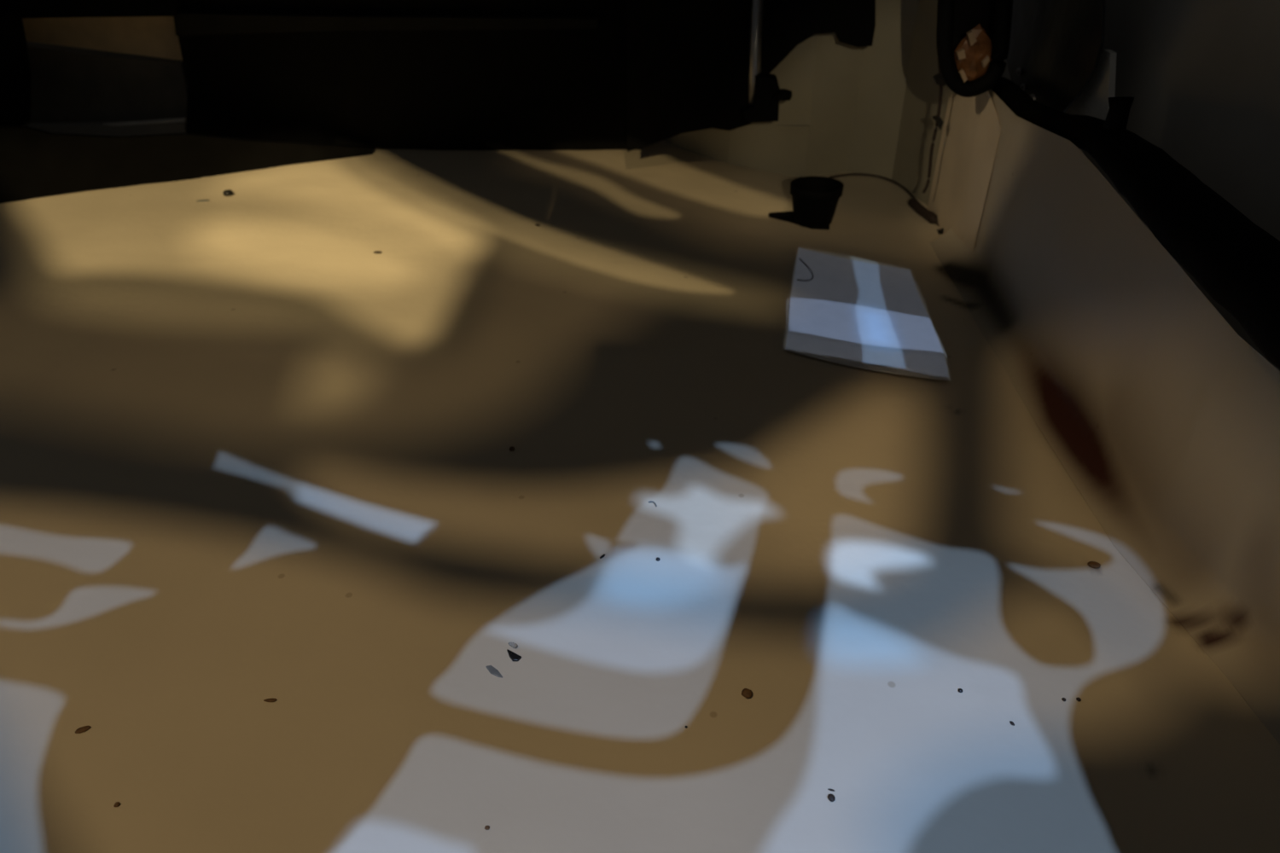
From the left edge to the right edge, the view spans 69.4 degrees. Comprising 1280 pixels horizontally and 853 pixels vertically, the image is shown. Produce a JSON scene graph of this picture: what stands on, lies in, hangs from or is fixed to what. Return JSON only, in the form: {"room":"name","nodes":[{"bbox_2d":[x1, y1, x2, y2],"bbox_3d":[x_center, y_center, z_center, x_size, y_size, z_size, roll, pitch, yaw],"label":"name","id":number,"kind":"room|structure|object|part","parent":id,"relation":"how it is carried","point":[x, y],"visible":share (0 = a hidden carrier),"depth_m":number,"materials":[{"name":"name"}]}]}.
{"room":"garage","nodes":[
{"label":"garage","id":0,"kind":"room"},
{"bbox_2d":[0,139,1279,852],"bbox_3d":[-0.715,-0.015,0.860,2.370,0.005,2.200,0,36,0],"label":"floor","id":1,"kind":"structure","parent":0,"point":[252,452],"depth_m":0.71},
{"bbox_2d":[0,10,30,126],"bbox_3d":[-1.034,-0.497,1.293,0.367,0.154,0.050,0,36,0],"label":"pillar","id":2,"kind":"structure","parent":1,"relation":"on","point":[14,65],"depth_m":1.28,"materials":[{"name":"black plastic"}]},
{"bbox_2d":[75,726,91,733],"bbox_3d":[-0.351,0.191,0.582,0.009,0.002,0.004,-22,42,-26],"label":"crumb","id":3,"kind":"object","parent":1,"relation":"on","point":[84,729],"visible":1,"depth_m":0.58,"materials":[{"name":"brown food"}]},
{"bbox_2d":[22,16,187,136],"bbox_3d":[-0.827,-0.563,1.440,0.372,0.211,0.125,0,36,0],"label":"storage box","id":4,"kind":"object","parent":1,"relation":"on","point":[102,76],"visible":0.75,"depth_m":1.41,"materials":[{"name":"black"}]},
{"bbox_3d":[-0.806,-0.586,1.365,0.329,0.085,0.012,0,36,0],"label":"lid","id":5,"kind":"part","parent":4,"relation":"part of","materials":[{"name":"brown cardboard"}]},
{"bbox_3d":[-0.834,-0.468,1.447,0.254,0.021,0.020,0,36,0],"label":"sill","id":6,"kind":"part","parent":4,"relation":"part of","materials":[{"name":"black"}]},
{"bbox_2d":[113,802,120,807],"bbox_3d":[-0.305,0.221,0.540,0.003,0.002,0.003,0,36,0],"label":"crumb","id":7,"kind":"object","parent":1,"relation":"on","point":[116,805],"visible":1,"depth_m":0.54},
{"bbox_2d":[0,126,373,203],"bbox_3d":[-0.723,-0.383,1.263,0.691,0.123,0.008,-13,39,-17],"label":"board","id":8,"kind":"object","parent":1,"relation":"on","point":[35,163],"visible":1,"depth_m":1.28,"materials":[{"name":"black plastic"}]},
{"bbox_2d":[222,189,232,196],"bbox_3d":[-0.565,-0.321,1.268,0.014,0.007,0.014,0,36,0],"label":"crumb","id":9,"kind":"object","parent":1,"relation":"on","point":[228,192],"visible":1,"depth_m":1.26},
{"bbox_2d":[263,698,277,702],"bbox_3d":[-0.240,0.178,0.600,0.008,0.001,0.003,0,36,0],"label":"crumb","id":10,"kind":"object","parent":1,"relation":"on","point":[266,700],"visible":1,"depth_m":0.60,"materials":[{"name":"brown food"}]},
{"bbox_2d":[485,665,502,678],"bbox_3d":[-0.098,0.164,0.618,0.015,0.001,0.005,26,44,31],"label":"flake","id":11,"kind":"object","parent":1,"relation":"on","point":[491,670],"visible":1,"depth_m":0.62,"materials":[{"name":"grey"}]},
{"bbox_2d":[509,446,514,451],"bbox_3d":[-0.113,0.019,0.814,0.005,0.004,0.005,0,36,0],"label":"crumb","id":12,"kind":"object","parent":1,"relation":"on","point":[512,448],"visible":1,"depth_m":0.81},
{"bbox_2d":[508,642,517,648],"bbox_3d":[-0.087,0.150,0.635,0.008,0.003,0.004,22,42,27],"label":"bead","id":13,"kind":"object","parent":1,"relation":"on","point":[514,645],"visible":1,"depth_m":0.63},
{"bbox_2d":[506,649,521,661],"bbox_3d":[-0.087,0.156,0.628,0.012,0.002,0.006,21,41,26],"label":"shard","id":14,"kind":"object","parent":1,"relation":"on","point":[513,656],"visible":1,"depth_m":0.63},
{"bbox_2d":[173,0,875,151],"bbox_3d":[-0.195,-0.547,1.256,0.991,0.390,0.170,0,36,0],"label":"base cabinet","id":15,"kind":"object","parent":1,"relation":"on","point":[484,75],"depth_m":1.32,"materials":[{"name":"black wood"}]},
{"bbox_2d":[0,0,181,17],"bbox_3d":[-0.883,-0.644,1.234,0.600,0.187,0.020,0,36,0],"label":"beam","id":16,"kind":"structure","parent":15,"relation":"attached to","point":[29,8],"depth_m":1.27,"materials":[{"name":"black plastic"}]},
{"bbox_3d":[0.067,-0.533,1.204,0.171,0.346,0.030,0,36,0],"label":"panel","id":17,"kind":"part","parent":15,"relation":"part of","materials":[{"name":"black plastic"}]},
{"bbox_2d":[740,0,791,122],"bbox_3d":[0.164,-0.484,1.157,0.066,0.202,0.032,9,37,12],"label":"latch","id":18,"kind":"object","parent":15,"relation":"attached to","point":[765,93],"visible":1,"depth_m":1.19,"materials":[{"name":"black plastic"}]},
{"bbox_3d":[0.148,-0.494,1.165,0.022,0.196,0.016,0,36,0],"label":"rod","id":19,"kind":"part","parent":18,"relation":"part of","materials":[{"name":"metal"}]},
{"bbox_3d":[0.182,-0.425,1.186,0.026,0.017,0.015,27,44,31],"label":"knob","id":20,"kind":"part","parent":18,"relation":"part of","materials":[{"name":"black plastic"}]},
{"bbox_3d":[0.214,-0.562,1.152,0.171,0.243,0.020,0,36,0],"label":"hanging panel","id":21,"kind":"part","parent":15,"relation":"part of","materials":[{"name":"black"}]},
{"bbox_2d":[741,688,752,698],"bbox_3d":[0.070,0.174,0.601,0.007,0.004,0.006,23,42,28],"label":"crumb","id":22,"kind":"object","parent":1,"relation":"on","point":[746,693],"visible":1,"depth_m":0.60,"materials":[{"name":"brown food"}]},
{"bbox_2d":[768,176,843,230],"bbox_3d":[0.212,-0.284,1.180,0.088,0.052,0.054,0,36,0],"label":"tub","id":23,"kind":"object","parent":1,"relation":"on","point":[815,200],"visible":1,"depth_m":1.17,"materials":[{"name":"black plastic"}]},
{"bbox_2d":[827,793,835,802],"bbox_3d":[0.113,0.218,0.543,0.004,0.003,0.005,0,36,0],"label":"seed","id":24,"kind":"object","parent":1,"relation":"on","point":[831,798],"visible":1,"depth_m":0.54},
{"bbox_2d":[785,247,949,380],"bbox_3d":[0.244,-0.133,1.011,0.159,0.004,0.274,6,37,8],"label":"paper sheet","id":25,"kind":"object","parent":1,"relation":"on","point":[845,311],"visible":1,"depth_m":0.99,"materials":[{"name":"white paper"}]},
{"bbox_2d":[829,173,943,234],"bbox_3d":[0.355,-0.307,1.256,0.070,0.027,0.220,-19,41,-24],"label":"cord","id":26,"kind":"object","parent":1,"relation":"on","point":[928,215],"visible":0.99,"depth_m":1.22,"materials":[{"name":"black plastic"}]},
{"bbox_2d":[1087,561,1100,568],"bbox_3d":[0.342,0.104,0.697,0.009,0.004,0.007,25,43,29],"label":"crumb","id":27,"kind":"object","parent":1,"relation":"on","point":[1091,564],"visible":1,"depth_m":0.69,"materials":[{"name":"brown food"}]},
{"bbox_2d":[663,0,954,205],"bbox_3d":[-0.709,-0.935,1.315,2.417,0.960,0.336,10,38,14],"label":"wall","id":28,"kind":"structure","parent":0,"point":[867,109],"depth_m":1.26,"materials":[{"name":"beige paint"}]},
{"bbox_2d":[768,125,809,134],"bbox_3d":[0.191,-0.438,1.336,0.135,0.032,0.063,18,40,23],"label":"trim","id":29,"kind":"structure","parent":28,"relation":"attached to","point":[780,130],"depth_m":1.29,"materials":[{"name":"beige"}]},
{"bbox_2d":[921,59,945,193],"bbox_3d":[0.351,-0.414,1.105,0.041,0.284,0.008,0,36,0],"label":"cable","id":30,"kind":"object","parent":28,"relation":"attached to","point":[938,78],"visible":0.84,"depth_m":1.13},
{"bbox_2d":[930,89,1279,744],"bbox_3d":[0.404,0.091,0.539,0.056,0.214,1.364,-2,37,-3],"label":"wall","id":31,"kind":"structure","parent":0,"point":[1165,421],"depth_m":0.72,"materials":[{"name":"beige paint"}]},
{"bbox_2d":[927,90,1001,252],"bbox_3d":[0.391,-0.333,1.126,0.039,0.196,0.240,7,37,9],"label":"trim","id":32,"kind":"structure","parent":31,"relation":"attached to","point":[968,145],"depth_m":1.09,"materials":[{"name":"beige paint"}]},
{"bbox_2d":[936,0,1012,97],"bbox_3d":[0.353,-0.430,0.980,0.103,0.148,0.044,0,36,0],"label":"strap","id":33,"kind":"object","parent":31,"relation":"attached to","point":[955,18],"visible":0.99,"depth_m":0.99,"materials":[{"name":"black plastic"}]},
{"bbox_2d":[954,23,993,81],"bbox_3d":[0.358,-0.398,0.993,0.047,0.064,0.026,0,36,0],"label":"lump","id":34,"kind":"object","parent":33,"relation":"in","point":[973,54],"visible":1,"depth_m":0.99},
{"bbox_2d":[990,76,1279,368],"bbox_3d":[0.405,-0.238,0.793,0.054,0.093,0.636,0,36,0],"label":"rail","id":35,"kind":"object","parent":31,"relation":"attached to","point":[1236,261],"visible":0.89,"depth_m":0.66,"materials":[{"name":"black metal"}]},
{"bbox_2d":[1005,0,1105,112],"bbox_3d":[0.429,-0.452,0.999,0.008,0.177,0.333,0,36,0],"label":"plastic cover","id":36,"kind":"object","parent":35,"relation":"attached to","point":[1056,47],"visible":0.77,"depth_m":0.96,"materials":[{"name":"plastic"}]},
{"bbox_2d":[1001,0,1279,371],"bbox_3d":[0.560,-0.475,0.457,0.180,0.980,1.900,0,36,0],"label":"wall","id":37,"kind":"structure","parent":0,"point":[1202,77],"depth_m":0.79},
{"bbox_2d":[1064,49,1116,120],"bbox_3d":[0.449,-0.334,0.920,0.006,0.085,0.121,0,36,0],"label":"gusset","id":38,"kind":"object","parent":37,"relation":"attached to","point":[1093,101],"visible":0.58,"depth_m":0.90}
]}

